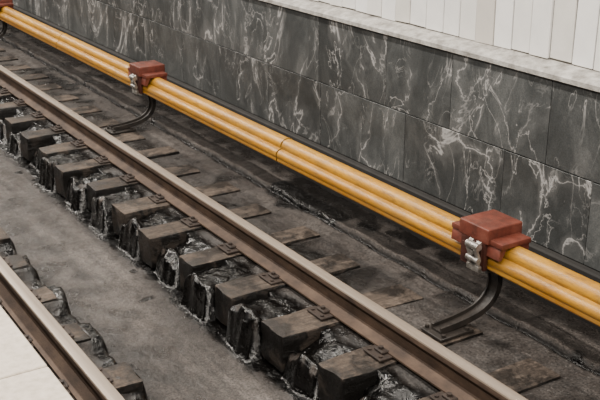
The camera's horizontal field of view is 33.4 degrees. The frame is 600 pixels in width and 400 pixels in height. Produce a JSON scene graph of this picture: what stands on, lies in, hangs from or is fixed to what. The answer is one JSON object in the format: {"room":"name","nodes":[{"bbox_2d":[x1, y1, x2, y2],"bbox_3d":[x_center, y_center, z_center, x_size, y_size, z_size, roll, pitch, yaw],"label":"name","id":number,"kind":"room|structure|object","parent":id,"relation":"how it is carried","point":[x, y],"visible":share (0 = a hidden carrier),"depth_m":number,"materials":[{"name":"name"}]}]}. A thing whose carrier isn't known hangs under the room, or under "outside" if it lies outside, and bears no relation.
{"room":"subway station platform","nodes":[
{"label":"subway station platform","id":0,"kind":"room"},
{"bbox_2d":[0,0,13,37],"bbox_3d":[-4.070,-2.354,13.144,0.575,0.591,0.420,-12,24,-30],"label":"bracket","id":1,"kind":"object","parent":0,"point":[9,3],"depth_m":13.09,"materials":[{"name":"red metal"}]},
{"bbox_2d":[0,306,72,399],"bbox_3d":[-8.957,-2.169,12.086,3.695,1.580,36.000,-12,24,-30],"label":"platform","id":2,"kind":"object","parent":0,"point":[24,375],"visible":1,"depth_m":2.69,"materials":[{"name":"stone"}]},
{"bbox_2d":[0,21,599,399],"bbox_3d":[-7.420,-2.795,15.505,4.340,0.296,31.764,-12,24,-30],"label":"floor","id":3,"kind":"structure","parent":0,"point":[169,335],"depth_m":6.60,"materials":[{"name":"concrete"}]},
{"bbox_2d":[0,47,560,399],"bbox_3d":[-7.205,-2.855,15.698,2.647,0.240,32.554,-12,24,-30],"label":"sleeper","id":4,"kind":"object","parent":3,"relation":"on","point":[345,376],"visible":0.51,"depth_m":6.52,"materials":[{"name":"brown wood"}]},
{"bbox_2d":[0,256,124,399],"bbox_3d":[-7.913,-2.896,15.203,0.310,0.179,32.479,-12,24,-30],"label":"rail","id":5,"kind":"object","parent":4,"relation":"on","point":[76,372],"visible":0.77,"depth_m":5.31,"materials":[{"name":"metal"}]},
{"bbox_2d":[105,60,166,134],"bbox_3d":[-1.569,-0.973,9.412,0.575,0.591,0.420,-12,24,-30],"label":"bracket","id":6,"kind":"object","parent":4,"relation":"on","point":[139,73],"depth_m":9.34,"materials":[{"name":"red metal"}]},
{"bbox_2d":[0,65,527,399],"bbox_3d":[-6.576,-3.188,15.991,0.310,0.179,32.479,-12,24,-30],"label":"rail","id":7,"kind":"object","parent":4,"relation":"on","point":[456,378],"visible":1,"depth_m":6.23,"materials":[{"name":"metal"}]},
{"bbox_2d":[421,209,530,341],"bbox_3d":[0.947,0.417,5.656,0.575,0.591,0.420,-12,24,-30],"label":"bracket","id":8,"kind":"object","parent":4,"relation":"on","point":[481,236],"depth_m":5.60,"materials":[{"name":"red metal"}]},
{"bbox_2d":[0,6,599,326],"bbox_3d":[-5.915,-3.578,16.121,0.175,0.186,32.000,-12,24,-30],"label":"rail","id":9,"kind":"object","parent":8,"relation":"attached to","point":[572,291],"visible":0.92,"depth_m":6.76,"materials":[{"name":"metal"}]},
{"bbox_2d":[13,0,599,271],"bbox_3d":[-5.293,-3.741,16.261,0.354,1.632,32.344,-12,24,-30],"label":"wall","id":10,"kind":"structure","parent":0,"point":[473,135],"depth_m":6.96,"materials":[{"name":"stone"}]},
{"bbox_2d":[1,5,599,331],"bbox_3d":[-5.548,-3.400,16.433,0.061,0.372,32.000,-12,24,-30],"label":"baseboard","id":11,"kind":"structure","parent":10,"relation":"attached to","point":[577,267],"depth_m":7.56,"materials":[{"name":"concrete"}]},
{"bbox_2d":[260,0,599,91],"bbox_3d":[-5.476,-4.579,16.045,0.190,0.077,32.000,-12,24,-30],"label":"ledge","id":12,"kind":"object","parent":10,"relation":"on","point":[582,77],"depth_m":6.31,"materials":[{"name":"grey stone"}]},
{"bbox_2d":[314,0,599,71],"bbox_3d":[-5.326,-5.478,15.813,0.316,1.800,32.000,-12,24,-30],"label":"wall","id":13,"kind":"structure","parent":0,"point":[564,31],"depth_m":5.96,"materials":[{"name":"white tile"}]}
]}

